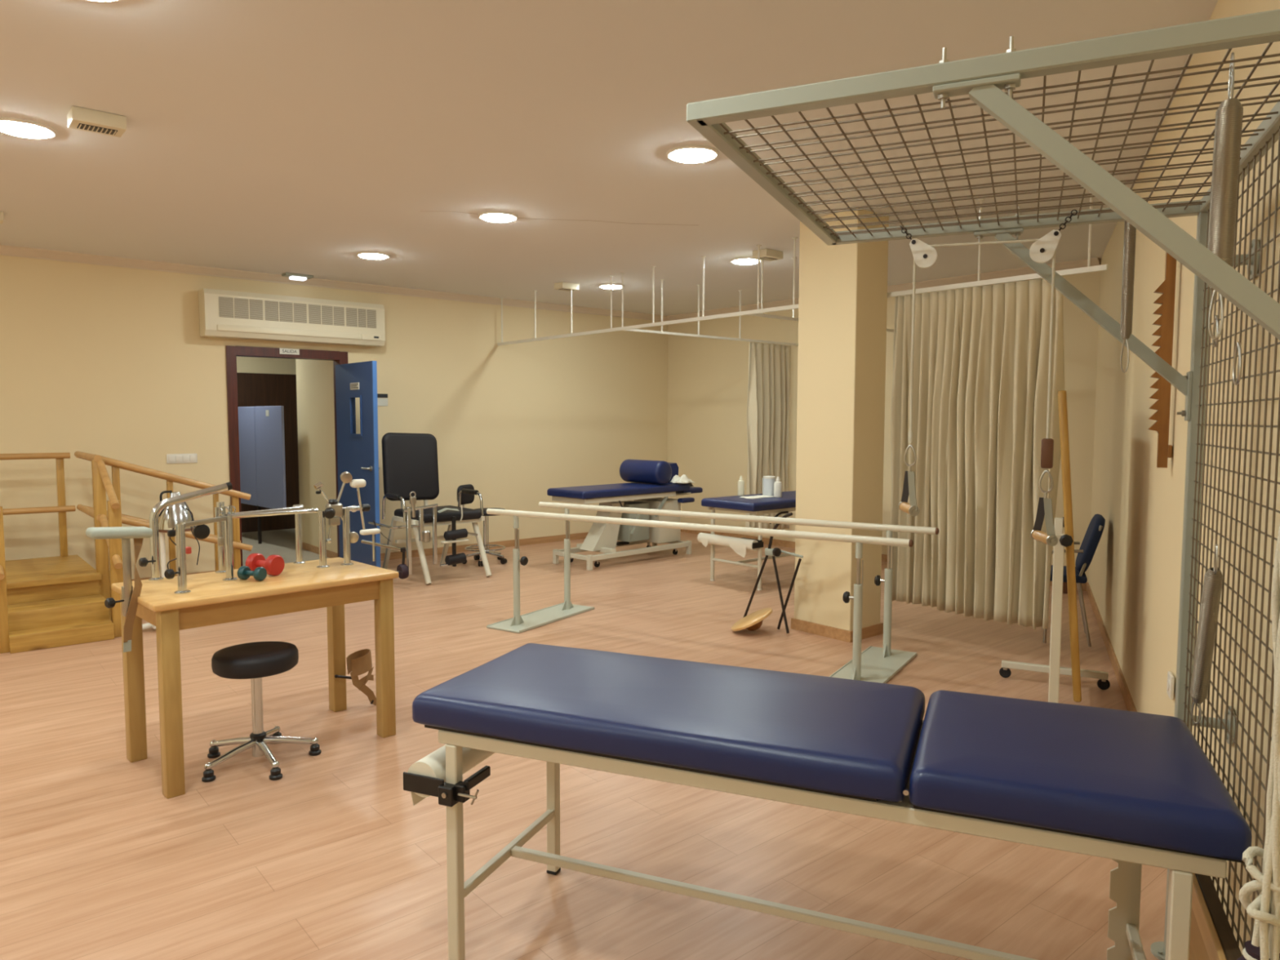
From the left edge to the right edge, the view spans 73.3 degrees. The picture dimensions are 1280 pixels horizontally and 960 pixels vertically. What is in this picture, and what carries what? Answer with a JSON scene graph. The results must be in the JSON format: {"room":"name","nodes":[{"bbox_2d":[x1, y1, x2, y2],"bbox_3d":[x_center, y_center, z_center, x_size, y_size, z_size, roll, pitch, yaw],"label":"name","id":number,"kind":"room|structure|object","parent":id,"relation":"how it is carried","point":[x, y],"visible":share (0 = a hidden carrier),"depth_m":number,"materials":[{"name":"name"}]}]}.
{"room":"care facility","nodes":[
{"label":"care facility","id":0,"kind":"room"},
{"bbox_2d":[236,356,299,532],"bbox_3d":[-5.134,-0.615,11.252,4.700,2.600,0.080,-3,5,-40],"label":"wall","id":1,"kind":"structure","parent":0,"point":[254,389],"depth_m":11.44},
{"bbox_2d":[295,359,337,553],"bbox_3d":[-3.439,-0.482,9.390,0.150,2.600,1.300,-3,5,-40],"label":"wall","id":2,"kind":"structure","parent":0,"point":[314,378],"depth_m":9.41,"materials":[{"name":"beige paint"}]},
{"bbox_2d":[302,542,337,558],"bbox_3d":[-3.504,0.781,9.425,0.014,0.075,1.300,-3,5,-40],"label":"baseboard","id":3,"kind":"structure","parent":2,"relation":"attached to","point":[331,554],"depth_m":9.52,"materials":[{"name":"brown wood"}]},
{"bbox_2d":[0,254,667,578],"bbox_3d":[-3.804,-0.520,8.127,11.100,2.850,0.150,-3,5,-40],"label":"wall","id":4,"kind":"structure","parent":0,"point":[114,362],"depth_m":7.97,"materials":[{"name":"beige paint"}]},
{"bbox_2d":[131,570,215,581],"bbox_3d":[-5.911,0.992,6.342,5.450,0.075,0.014,-3,5,-40],"label":"baseboard","id":5,"kind":"structure","parent":4,"relation":"attached to","point":[147,578],"depth_m":7.85,"materials":[{"name":"brown wood"}]},
{"bbox_2d":[166,453,197,463],"bbox_3d":[-4.132,-0.194,7.763,0.250,0.085,0.016,-3,5,-40],"label":"switch panel","id":6,"kind":"object","parent":4,"relation":"attached to","point":[171,458],"visible":1,"depth_m":7.75,"materials":[{"name":"white plastic"}]},
{"bbox_2d":[198,288,385,346],"bbox_3d":[-3.286,-1.539,8.252,1.675,0.415,0.214,-3,5,-40],"label":"air conditioner","id":7,"kind":"object","parent":4,"relation":"attached to","point":[229,314],"visible":1,"depth_m":8.11,"materials":[{"name":"beige plastic"}]},
{"bbox_2d":[217,296,377,328],"bbox_3d":[-3.218,-1.586,8.182,1.480,0.180,0.008,-3,5,-40],"label":"grille","id":8,"kind":"object","parent":7,"relation":"attached to","point":[253,309],"depth_m":8.14,"materials":[{"name":"beige plastic"}]},
{"bbox_2d":[225,345,380,567],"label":"door","id":9,"kind":"structure","parent":4,"relation":"in","point":[355,384],"depth_m":8.20,"materials":[{"name":"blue wood"}]},
{"bbox_2d":[279,348,299,355],"bbox_3d":[-3.383,-1.240,8.301,0.185,0.054,0.008,-3,5,-40],"label":"exit sign","id":10,"kind":"object","parent":9,"relation":"attached to","point":[282,351],"visible":1,"depth_m":8.30,"materials":[{"name":"white plastic"}]},
{"bbox_2d":[0,244,667,321],"bbox_3d":[-3.787,-1.897,7.898,10.950,0.070,0.070,-3,5,-40],"label":"trim","id":11,"kind":"structure","parent":4,"relation":"attached to","point":[11,251],"depth_m":8.22,"materials":[{"name":"beige paint"}]},
{"bbox_2d":[377,393,387,405],"bbox_3d":[-2.690,-0.833,8.944,0.140,0.125,0.008,-3,5,-40],"label":"wall sign","id":12,"kind":"object","parent":4,"relation":"attached to","point":[380,402],"visible":0.64,"depth_m":8.95,"materials":[{"name":"grey plastic"}]},
{"bbox_2d":[380,532,588,560],"bbox_3d":[-1.290,0.728,10.238,4.350,0.075,0.014,-3,5,-40],"label":"baseboard","id":13,"kind":"structure","parent":4,"relation":"attached to","point":[394,555],"depth_m":9.98,"materials":[{"name":"brown wood"}]},
{"bbox_2d":[0,528,1167,959],"bbox_3d":[-1.682,1.136,5.645,11.400,0.101,15.650,-3,5,-40],"label":"floor","id":14,"kind":"structure","parent":0,"point":[331,858],"depth_m":3.15,"materials":[{"name":"laminate"}]},
{"bbox_2d":[0,451,252,653],"bbox_3d":[-4.084,0.421,6.289,2.593,1.228,1.630,-3,5,-40],"label":"stairs","id":15,"kind":"structure","parent":14,"relation":"on","point":[59,601],"depth_m":5.99,"materials":[{"name":"brown wood"}]},
{"bbox_2d":[142,490,195,630],"bbox_3d":[-3.341,0.558,6.071,0.497,0.968,0.260,-3,5,-40],"label":"heat lamp","id":16,"kind":"object","parent":14,"relation":"on","point":[180,515],"visible":0.49,"depth_m":6.03,"materials":[{"name":"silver metal"}]},
{"bbox_2d":[158,491,195,532],"bbox_3d":[-3.288,0.221,6.090,0.258,0.271,0.258,-3,5,-40],"label":"hood","id":17,"kind":"object","parent":16,"relation":"attached to","point":[180,515],"depth_m":6.02,"materials":[{"name":"silver metal"}]},
{"bbox_2d":[85,471,398,798],"bbox_3d":[-1.720,0.597,3.832,1.278,1.229,0.605,-4,6,-45],"label":"table","id":18,"kind":"object","parent":14,"relation":"on","point":[172,604],"visible":1,"depth_m":3.71,"materials":[{"name":"brown wood"}]},
{"bbox_2d":[237,565,266,581],"bbox_3d":[-1.700,0.409,3.768,0.114,0.060,0.060,1,4,18],"label":"dumbbell","id":19,"kind":"object","parent":18,"relation":"on","point":[244,572],"visible":1,"depth_m":3.75,"materials":[{"name":"teal plastic"}]},
{"bbox_2d":[245,552,284,575],"bbox_3d":[-1.703,0.383,3.905,0.155,0.094,0.094,2,4,24],"label":"dumbbell","id":20,"kind":"object","parent":18,"relation":"on","point":[273,564],"visible":0.85,"depth_m":3.88,"materials":[{"name":"red plastic"}]},
{"bbox_2d":[334,648,376,705],"bbox_3d":[-1.447,1.029,4.403,0.118,0.296,0.216,2,4,24],"label":"strap","id":21,"kind":"object","parent":18,"relation":"hanging from","point":[359,662],"visible":0.98,"depth_m":4.39,"materials":[{"name":"beige leather"}]},
{"bbox_2d":[201,640,321,782],"bbox_3d":[-1.637,0.974,3.694,0.486,0.495,0.464,-3,5,-40],"label":"stool","id":22,"kind":"object","parent":14,"relation":"on","point":[256,660],"visible":1,"depth_m":3.65,"materials":[{"name":"black leather"}]},
{"bbox_2d":[238,405,286,543],"bbox_3d":[-4.531,-0.054,10.193,1.470,1.630,0.035,4,6,44],"label":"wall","id":23,"kind":"structure","parent":14,"relation":"on","point":[260,428],"depth_m":10.04,"materials":[{"name":"blue laminate"}]},
{"bbox_2d":[360,432,491,584],"bbox_3d":[-2.070,0.240,8.088,1.115,1.361,1.021,-3,5,-40],"label":"chair","id":24,"kind":"object","parent":14,"relation":"on","point":[410,460],"visible":0.99,"depth_m":8.21,"materials":[{"name":"black leather"}]},
{"bbox_2d":[457,484,506,566],"bbox_3d":[-1.602,0.449,8.864,0.476,0.819,0.454,0,4,1],"label":"stool","id":25,"kind":"object","parent":14,"relation":"on","point":[466,499],"visible":0.73,"depth_m":8.83,"materials":[{"name":"black plastic"}]},
{"bbox_2d":[546,482,702,570],"bbox_3d":[-0.067,0.441,9.253,1.930,0.790,0.600,-4,6,-45],"label":"bed","id":26,"kind":"object","parent":14,"relation":"on","point":[601,537],"visible":0.94,"depth_m":8.98,"materials":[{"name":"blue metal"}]},
{"bbox_2d":[546,482,689,498],"bbox_3d":[-0.198,0.096,9.098,1.560,0.080,0.570,-4,6,-45],"label":"cushion","id":27,"kind":"object","parent":26,"relation":"on","point":[628,490],"depth_m":8.79,"materials":[{"name":"blue leather"}]},
{"bbox_2d":[619,459,671,484],"bbox_3d":[0.059,-0.091,9.360,0.252,0.252,0.600,-4,6,-45],"label":"bolster","id":28,"kind":"object","parent":26,"relation":"on","point":[653,472],"visible":1,"depth_m":9.22,"materials":[{"name":"blue leather"}]},
{"bbox_2d":[667,462,678,482],"bbox_3d":[0.274,-0.088,9.577,0.200,0.210,0.260,-2,5,-32],"label":"cushion","id":29,"kind":"object","parent":26,"relation":"on","point":[674,466],"visible":0.24,"depth_m":9.49,"materials":[{"name":"blue leather"}]},
{"bbox_2d":[670,474,693,483],"bbox_3d":[0.465,-0.017,9.402,0.246,0.091,0.224,-3,5,-40],"label":"towel","id":30,"kind":"object","parent":26,"relation":"on","point":[676,479],"visible":1,"depth_m":9.35,"materials":[{"name":"white fabric"}]},
{"bbox_2d":[677,497,694,502],"bbox_3d":[0.508,0.222,9.447,0.200,0.050,0.090,-4,6,-45],"label":"cushion","id":31,"kind":"object","parent":26,"relation":"on","point":[688,500],"depth_m":9.40,"materials":[{"name":"blue leather"}]},
{"bbox_2d":[675,486,702,493],"bbox_3d":[0.495,0.111,9.801,0.330,0.065,0.310,-4,6,-45],"label":"cushion","id":32,"kind":"object","parent":26,"relation":"on","point":[692,489],"depth_m":9.69,"materials":[{"name":"blue leather"}]},
{"bbox_2d":[486,502,938,683],"bbox_3d":[0.346,0.663,5.739,3.036,0.836,0.920,3,5,32],"label":"bars","id":33,"kind":"object","parent":14,"relation":"on","point":[873,664],"visible":0.98,"depth_m":5.43,"materials":[{"name":"beige metal"}]},
{"bbox_2d":[513,515,519,528],"bbox_3d":[-0.882,0.297,6.121,0.038,0.090,0.038,3,5,32],"label":"socket","id":34,"kind":"object","parent":33,"relation":"attached to","point":[516,519],"depth_m":6.11,"materials":[{"name":"grey metal"}]},
{"bbox_2d":[564,508,569,514],"bbox_3d":[-0.563,0.262,6.633,0.038,0.090,0.038,3,5,32],"label":"socket","id":35,"kind":"object","parent":33,"relation":"attached to","point":[566,510],"depth_m":6.62,"materials":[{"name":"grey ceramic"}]},
{"bbox_2d":[855,542,862,558],"bbox_3d":[1.227,0.392,4.817,0.038,0.090,0.038,3,5,32],"label":"socket","id":36,"kind":"object","parent":33,"relation":"attached to","point":[859,545],"depth_m":4.80,"materials":[{"name":"white metal"}]},
{"bbox_2d":[886,530,892,537],"bbox_3d":[1.545,0.357,5.329,0.038,0.090,0.038,3,5,32],"label":"socket","id":37,"kind":"object","parent":33,"relation":"attached to","point":[889,533],"depth_m":5.31,"materials":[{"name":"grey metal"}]},
{"bbox_2d":[697,490,795,590],"bbox_3d":[1.432,0.522,8.221,1.850,0.776,0.695,-3,5,-41],"label":"bed","id":38,"kind":"object","parent":14,"relation":"on","point":[785,504],"visible":0.54,"depth_m":7.61,"materials":[{"name":"blue leather"}]},
{"bbox_2d":[737,475,744,496],"bbox_3d":[0.939,0.053,7.991,0.060,0.186,0.060,-3,5,-40],"label":"bottle","id":39,"kind":"object","parent":38,"relation":"on","point":[740,482],"visible":1,"depth_m":7.97,"materials":[{"name":"beige plastic"}]},
{"bbox_2d":[701,490,795,511],"bbox_3d":[1.453,0.175,8.174,1.850,0.078,0.635,-3,5,-41],"label":"cushion","id":40,"kind":"object","parent":38,"relation":"on","point":[787,503],"depth_m":7.61,"materials":[{"name":"blue leather"}]},
{"bbox_2d":[739,495,773,498],"bbox_3d":[1.068,0.151,7.845,0.336,0.014,0.179,-3,5,-40],"label":"paper sheet","id":41,"kind":"object","parent":38,"relation":"on","point":[754,496],"visible":1,"depth_m":7.79,"materials":[{"name":"beige paper"}]},
{"bbox_2d":[762,475,775,496],"bbox_3d":[1.200,0.056,7.977,0.114,0.183,0.115,-3,5,-40],"label":"tin","id":42,"kind":"object","parent":38,"relation":"on","point":[768,482],"visible":0.86,"depth_m":7.93,"materials":[{"name":"grey"}]},
{"bbox_2d":[773,476,782,497],"bbox_3d":[1.261,0.063,7.858,0.072,0.186,0.072,-3,5,-40],"label":"bottle","id":43,"kind":"object","parent":38,"relation":"on","point":[778,484],"visible":1,"depth_m":7.83,"materials":[{"name":"white plastic"}]},
{"bbox_2d":[731,608,773,631],"bbox_3d":[0.782,0.975,6.013,0.288,0.158,0.316,0,4,2],"label":"board","id":44,"kind":"object","parent":14,"relation":"on","point":[753,621],"visible":1,"depth_m":5.96,"materials":[{"name":"brown wood"}]},
{"bbox_2d":[742,512,803,633],"bbox_3d":[0.904,0.633,6.030,0.492,0.842,0.123,4,5,43],"label":"trestle","id":45,"kind":"object","parent":14,"relation":"on","point":[776,552],"visible":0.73,"depth_m":5.97,"materials":[{"name":"black metal"}]},
{"bbox_2d":[403,643,1252,959],"bbox_3d":[0.358,0.948,2.224,1.900,0.760,0.628,2,4,22],"label":"table","id":46,"kind":"object","parent":14,"relation":"on","point":[1132,789],"visible":0.98,"depth_m":2.04,"materials":[{"name":"blue leather"}]},
{"bbox_2d":[412,643,924,801],"bbox_3d":[0.087,0.602,2.320,1.257,0.085,0.615,2,4,22],"label":"cushion","id":47,"kind":"object","parent":46,"relation":"on","point":[857,740],"depth_m":2.14,"materials":[{"name":"blue leather"}]},
{"bbox_2d":[909,689,1252,860],"bbox_3d":[0.956,0.630,1.962,0.603,0.087,0.615,2,4,22],"label":"cushion","id":48,"kind":"object","parent":46,"relation":"on","point":[1128,779],"depth_m":1.78,"materials":[{"name":"blue leather"}]},
{"bbox_2d":[686,8,1279,959],"bbox_3d":[0.834,0.305,1.958,1.104,2.082,1.280,2,4,24],"label":"cage","id":49,"kind":"object","parent":14,"relation":"on","point":[984,78],"depth_m":1.69,"materials":[{"name":"grey metal"}]},
{"bbox_2d":[900,225,937,268],"bbox_3d":[0.778,-0.653,2.404,0.102,0.123,0.022,2,4,24],"label":"pulley","id":50,"kind":"object","parent":49,"relation":"hanging from","point":[925,255],"visible":1,"depth_m":2.39,"materials":[{"name":"white plastic"}]},
{"bbox_2d":[898,239,1055,516],"bbox_3d":[0.920,-0.273,2.367,0.404,0.756,0.106,2,4,24],"label":"rope","id":51,"kind":"object","parent":50,"relation":"hanging from","point":[1047,444],"depth_m":2.41,"materials":[{"name":"beige fabric"}]},
{"bbox_2d":[908,505,919,516],"bbox_3d":[0.771,0.087,2.416,0.030,0.030,0.010,0,4,-3],"label":"washer","id":52,"kind":"object","parent":51,"relation":"in","point":[913,510],"depth_m":2.41,"materials":[{"name":"beige wood"}]},
{"bbox_2d":[1029,209,1077,263],"bbox_3d":[1.088,-0.641,2.265,0.112,0.132,0.024,2,4,27],"label":"pulley","id":53,"kind":"object","parent":49,"relation":"hanging from","point":[1042,251],"visible":1,"depth_m":2.27,"materials":[{"name":"white plastic"}]},
{"bbox_2d":[1120,220,1136,373],"bbox_3d":[1.250,-0.500,2.202,0.027,0.448,0.028,-1,4,-12],"label":"spring","id":54,"kind":"object","parent":49,"relation":"hanging from","point":[1129,247],"visible":0.89,"depth_m":2.19,"materials":[{"name":"silver metal"}]},
{"bbox_2d":[1190,543,1223,724],"bbox_3d":[1.276,0.356,1.939,0.036,0.447,0.169,2,4,24],"label":"spring","id":55,"kind":"object","parent":49,"relation":"hanging from","point":[1213,577],"visible":1,"depth_m":1.93,"materials":[{"name":"silver metal"}]},
{"bbox_2d":[1212,315,1218,347],"bbox_3d":[1.353,-0.349,2.020,0.006,0.076,0.035,1,4,18],"label":"carabiner","id":56,"kind":"object","parent":49,"relation":"attached to","point":[1216,318],"visible":0.87,"depth_m":2.02,"materials":[{"name":"silver metal"}]},
{"bbox_2d":[1207,52,1243,340],"bbox_3d":[0.918,-0.444,1.352,0.038,0.441,0.038,-1,4,-12],"label":"spring","id":57,"kind":"object","parent":49,"relation":"hanging from","point":[1228,115],"visible":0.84,"depth_m":1.34,"materials":[{"name":"silver metal"}]},
{"bbox_2d":[1232,341,1241,385],"bbox_3d":[1.250,-0.244,1.799,0.006,0.091,0.043,1,4,18],"label":"carabiner","id":58,"kind":"object","parent":49,"relation":"attached to","point":[1237,348],"visible":1,"depth_m":1.79,"materials":[{"name":"silver metal"}]},
{"bbox_2d":[1236,940,1279,959],"bbox_3d":[0.992,0.823,1.376,0.070,0.151,0.132,2,4,24],"label":"bag","id":59,"kind":"object","parent":49,"relation":"hanging from","point":[1251,952],"visible":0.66,"depth_m":1.37,"materials":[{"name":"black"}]},
{"bbox_2d":[1239,524,1279,959],"bbox_3d":[0.945,0.383,1.282,0.058,0.661,0.088,2,4,24],"label":"rope","id":60,"kind":"object","parent":49,"relation":"hanging from","point":[1264,908],"visible":1,"depth_m":1.27,"materials":[{"name":"beige fabric"}]},
{"bbox_2d":[999,390,1110,702],"bbox_3d":[2.166,0.362,4.452,0.564,1.624,0.858,2,4,26],"label":"stand","id":61,"kind":"object","parent":14,"relation":"on","point":[1066,540],"visible":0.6,"depth_m":4.12,"materials":[{"name":"brown wood"}]},
{"bbox_2d":[1045,534,1057,546],"bbox_3d":[1.091,0.161,2.276,0.030,0.030,0.010,0,4,-3],"label":"washer","id":62,"kind":"object","parent":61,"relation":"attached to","point":[1051,540],"depth_m":2.28,"materials":[{"name":"silver metal"}]},
{"bbox_2d":[1062,582,1067,593],"bbox_3d":[3.667,0.920,7.437,0.120,0.100,0.140,2,4,25],"label":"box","id":63,"kind":"object","parent":14,"relation":"on","point":[1064,584],"visible":0.12,"depth_m":7.37,"materials":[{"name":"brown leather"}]},
{"bbox_2d":[1041,514,1105,646],"bbox_3d":[2.922,0.655,5.841,0.378,0.852,0.440,2,4,24],"label":"chair","id":64,"kind":"object","parent":14,"relation":"on","point":[1094,532],"visible":0.66,"depth_m":5.64,"materials":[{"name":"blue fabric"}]},
{"bbox_2d":[1189,872,1242,959],"bbox_3d":[1.151,1.128,1.719,0.042,0.470,0.600,2,4,24],"label":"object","id":65,"kind":"object","parent":14,"relation":"on","point":[1212,937],"visible":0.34,"depth_m":1.78,"materials":[{"name":"brown wood"}]},
{"bbox_2d":[0,0,1217,315],"bbox_3d":[-0.306,-1.691,3.820,11.400,0.100,11.400,-3,5,-40],"label":"ceiling","id":66,"kind":"structure","parent":0,"point":[268,136],"depth_m":4.14,"materials":[{"name":"paint"}]},
{"bbox_2d":[0,211,4,224],"bbox_3d":[-4.343,-1.745,5.686,0.210,0.066,0.150,-3,5,-40],"label":"ceiling vent","id":67,"kind":"object","parent":66,"relation":"in","point":[2,217],"visible":1,"depth_m":5.69,"materials":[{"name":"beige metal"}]},
{"bbox_2d":[0,116,57,138],"bbox_3d":[-2.905,-1.647,4.049,0.270,0.029,0.270,-3,5,-40],"label":"recessed light","id":68,"kind":"object","parent":66,"relation":"in","point":[20,127],"visible":1,"depth_m":4.01,"materials":[{"name":"white plastic"}]},
{"bbox_2d":[0,121,50,138],"bbox_3d":[-2.905,-1.646,4.050,0.222,0.027,0.222,-3,5,-40],"label":"diffuser","id":69,"kind":"object","parent":68,"relation":"attached to","point":[34,130],"depth_m":4.02,"materials":[{"name":"white plastic"}]},
{"bbox_2d":[66,106,126,137],"bbox_3d":[-2.457,-1.617,3.893,0.210,0.066,0.150,-3,5,-40],"label":"ceiling vent","id":70,"kind":"object","parent":66,"relation":"in","point":[77,117],"visible":1,"depth_m":3.85,"materials":[{"name":"beige plastic"}]},
{"bbox_2d":[76,123,117,135],"bbox_3d":[-2.458,-1.589,3.895,0.147,0.004,0.075,-3,5,-40],"label":"grille","id":71,"kind":"object","parent":70,"relation":"attached to","point":[86,126],"depth_m":3.89,"materials":[{"name":"beige plastic"}]},
{"bbox_2d":[88,0,118,1],"bbox_3d":[-1.744,-1.549,2.678,0.270,0.029,0.270,-3,5,-40],"label":"recessed light","id":72,"kind":"object","parent":66,"relation":"in","point":[88,0],"visible":1,"depth_m":2.80,"materials":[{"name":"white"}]},
{"bbox_2d":[281,272,313,280],"bbox_3d":[-3.247,-1.924,8.163,0.260,0.051,0.120,-3,5,-40],"label":"recessed light","id":73,"kind":"object","parent":66,"relation":"attached to","point":[298,277],"visible":1,"depth_m":8.12,"materials":[{"name":"grey"}]},
{"bbox_2d":[288,275,306,280],"bbox_3d":[-3.247,-1.914,8.164,0.140,0.030,0.090,-3,5,-40],"label":"diffuser","id":74,"kind":"object","parent":73,"relation":"attached to","point":[291,277],"depth_m":8.14,"materials":[{"name":"white"}]},
{"bbox_2d":[355,251,390,259],"bbox_3d":[-2.224,-1.864,7.171,0.270,0.029,0.270,-3,5,-40],"label":"recessed light","id":75,"kind":"object","parent":66,"relation":"in","point":[366,255],"visible":1,"depth_m":7.10,"materials":[{"name":"white"}]},
{"bbox_2d":[360,253,386,259],"bbox_3d":[-2.224,-1.863,7.171,0.222,0.027,0.222,-3,5,-40],"label":"diffuser","id":76,"kind":"object","parent":75,"relation":"attached to","point":[372,256],"depth_m":7.12,"materials":[{"name":"white"}]},
{"bbox_2d":[477,210,518,222],"bbox_3d":[-0.956,-1.766,5.797,0.270,0.029,0.270,-3,5,-40],"label":"recessed light","id":77,"kind":"object","parent":66,"relation":"in","point":[492,216],"visible":1,"depth_m":5.73,"materials":[{"name":"white"}]},
{"bbox_2d":[481,213,514,222],"bbox_3d":[-0.956,-1.765,5.797,0.222,0.027,0.222,-3,5,-40],"label":"diffuser","id":78,"kind":"object","parent":77,"relation":"attached to","point":[488,217],"depth_m":5.75,"materials":[{"name":"white plastic"}]},
{"bbox_2d":[554,281,579,291],"bbox_3d":[-0.741,-1.949,8.683,0.210,0.066,0.150,-3,5,-40],"label":"ceiling vent","id":79,"kind":"object","parent":66,"relation":"in","point":[562,286],"visible":0.96,"depth_m":8.63,"materials":[{"name":"beige metal"}]},
{"bbox_2d":[558,288,574,291],"bbox_3d":[-0.741,-1.919,8.685,0.147,0.007,0.075,-3,5,-40],"label":"grille","id":80,"kind":"object","parent":79,"relation":"attached to","point":[561,289],"depth_m":8.66,"materials":[{"name":"beige plastic"}]},
{"bbox_2d":[455,211,688,225],"bbox_3d":[-0.521,-1.786,5.885,1.906,0.002,0.085,-1,4,-13],"label":"trim","id":81,"kind":"structure","parent":66,"relation":"attached to","point":[455,211],"depth_m":5.93,"materials":[{"name":"beige paint"}]},
{"bbox_2d":[598,283,624,288],"bbox_3d":[-0.291,-1.975,8.800,0.270,0.029,0.270,-3,5,-40],"label":"recessed light","id":82,"kind":"object","parent":66,"relation":"in","point":[607,286],"visible":0.9,"depth_m":8.72,"materials":[{"name":"white"}]},
{"bbox_2d":[600,284,622,288],"bbox_3d":[-0.291,-1.974,8.800,0.222,0.027,0.222,-3,5,-40],"label":"diffuser","id":83,"kind":"object","parent":82,"relation":"attached to","point":[606,286],"depth_m":8.74,"materials":[{"name":"white plastic"}]},
{"bbox_2d":[666,144,719,163],"bbox_3d":[0.270,-1.668,4.428,0.270,0.029,0.270,-3,5,-40],"label":"recessed light","id":84,"kind":"object","parent":66,"relation":"in","point":[691,153],"visible":1,"depth_m":4.37,"materials":[{"name":"white"}]},
{"bbox_2d":[671,148,713,163],"bbox_3d":[0.270,-1.667,4.428,0.222,0.027,0.222,-3,5,-40],"label":"diffuser","id":85,"kind":"object","parent":84,"relation":"attached to","point":[680,155],"depth_m":4.39,"materials":[{"name":"white plastic"}]},
{"bbox_2d":[729,257,761,264],"bbox_3d":[0.909,-1.873,7.383,0.270,0.029,0.270,-3,5,-40],"label":"recessed light","id":86,"kind":"object","parent":66,"relation":"in","point":[740,260],"visible":0.86,"depth_m":7.32,"materials":[{"name":"white"}]},
{"bbox_2d":[733,258,757,264],"bbox_3d":[0.909,-1.873,7.383,0.222,0.027,0.222,-3,5,-40],"label":"diffuser","id":87,"kind":"object","parent":86,"relation":"attached to","point":[739,261],"depth_m":7.32,"materials":[{"name":"white"}]},
{"bbox_2d":[752,248,782,261],"bbox_3d":[1.040,-1.828,6.998,0.210,0.066,0.150,-3,5,-40],"label":"ceiling vent","id":88,"kind":"object","parent":66,"relation":"in","point":[768,255],"visible":0.95,"depth_m":6.95,"materials":[{"name":"beige metal"}]},
{"bbox_2d":[760,257,777,261],"bbox_3d":[1.040,-1.798,7.000,0.147,0.007,0.075,-3,5,-40],"label":"grille","id":89,"kind":"object","parent":88,"relation":"attached to","point":[768,259],"depth_m":6.99,"materials":[{"name":"beige plastic"}]},
{"bbox_2d":[497,195,1108,346],"bbox_3d":[1.485,-1.673,8.114,2.626,0.530,6.550,-3,5,-40],"label":"rail","id":90,"kind":"object","parent":66,"relation":"hanging from","point":[757,313],"visible":0.88,"depth_m":7.09,"materials":[{"name":"white metal"}]},
{"bbox_2d":[745,342,791,529],"bbox_3d":[1.440,-0.463,9.538,0.681,2.077,0.134,-3,5,-40],"label":"curtain","id":91,"kind":"object","parent":90,"relation":"hanging from","point":[769,364],"visible":0.78,"depth_m":9.49,"materials":[{"name":"beige fabric"}]},
{"bbox_2d":[890,275,1064,629],"bbox_3d":[2.094,-0.171,5.486,0.129,2.092,1.143,-3,5,-40],"label":"curtain","id":92,"kind":"object","parent":90,"relation":"hanging from","point":[981,358],"visible":0.94,"depth_m":5.42,"materials":[{"name":"beige fabric"}]},
{"bbox_2d":[794,208,888,631],"bbox_3d":[1.385,-0.359,5.951,0.350,2.850,0.480,-3,5,-40],"label":"wall column","id":93,"kind":"structure","parent":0,"point":[842,301],"depth_m":5.80,"materials":[{"name":"beige paint"}]},
{"bbox_2d":[791,617,883,642],"bbox_3d":[1.382,1.026,6.048,0.378,0.075,0.508,-3,5,-40],"label":"baseboard","id":94,"kind":"structure","parent":93,"relation":"attached to","point":[833,633],"depth_m":5.90,"materials":[{"name":"brown wood"}]},
{"bbox_2d":[667,271,1100,582],"bbox_3d":[2.234,-0.603,9.461,0.150,2.850,5.600,-3,5,-40],"label":"wall","id":95,"kind":"structure","parent":0,"point":[708,378],"depth_m":10.52,"materials":[{"name":"beige paint"}]},
{"bbox_2d":[680,528,1086,591],"bbox_3d":[2.127,0.782,9.555,0.014,0.075,5.470,-3,5,-40],"label":"baseboard","id":96,"kind":"structure","parent":95,"relation":"attached to","point":[766,540],"depth_m":10.25,"materials":[{"name":"brown wood"}]},
{"bbox_2d":[667,257,1101,320],"bbox_3d":[2.111,-1.988,9.343,0.070,0.070,5.470,-3,5,-40],"label":"trim","id":97,"kind":"structure","parent":95,"relation":"attached to","point":[1094,261],"depth_m":8.37,"materials":[{"name":"beige paint"}]},
{"bbox_2d":[1088,0,1279,955],"bbox_3d":[1.490,-0.072,1.849,0.150,2.850,12.419,2,4,24],"label":"wall","id":98,"kind":"structure","parent":0,"point":[1135,567],"depth_m":3.35,"materials":[{"name":"beige paint"}]},
{"bbox_2d":[1086,582,1137,711],"bbox_3d":[1.402,1.312,1.954,0.014,0.075,12.142,2,4,24],"label":"baseboard","id":99,"kind":"structure","parent":98,"relation":"attached to","point":[1125,691],"depth_m":5.21,"materials":[{"name":"brown wood"}]},
{"bbox_2d":[1147,252,1176,467],"bbox_3d":[2.059,-0.506,3.383,0.083,0.915,0.050,2,4,24],"label":"ladder","id":100,"kind":"object","parent":98,"relation":"attached to","point":[1167,288],"visible":0.68,"depth_m":3.37,"materials":[{"name":"brown wood"}]},
{"bbox_2d":[1166,671,1174,699],"bbox_3d":[1.968,0.762,3.193,0.015,0.085,0.085,2,4,24],"label":"socket","id":101,"kind":"object","parent":98,"relation":"attached to","point":[1171,679],"visible":1,"depth_m":3.16,"materials":[{"name":"white plastic"}]},
{"bbox_2d":[1166,680,1169,690],"bbox_3d":[1.963,0.762,3.196,0.003,0.040,0.040,2,4,24],"label":"outlet","id":102,"kind":"object","parent":101,"relation":"attached to","point":[1168,681],"depth_m":3.18,"materials":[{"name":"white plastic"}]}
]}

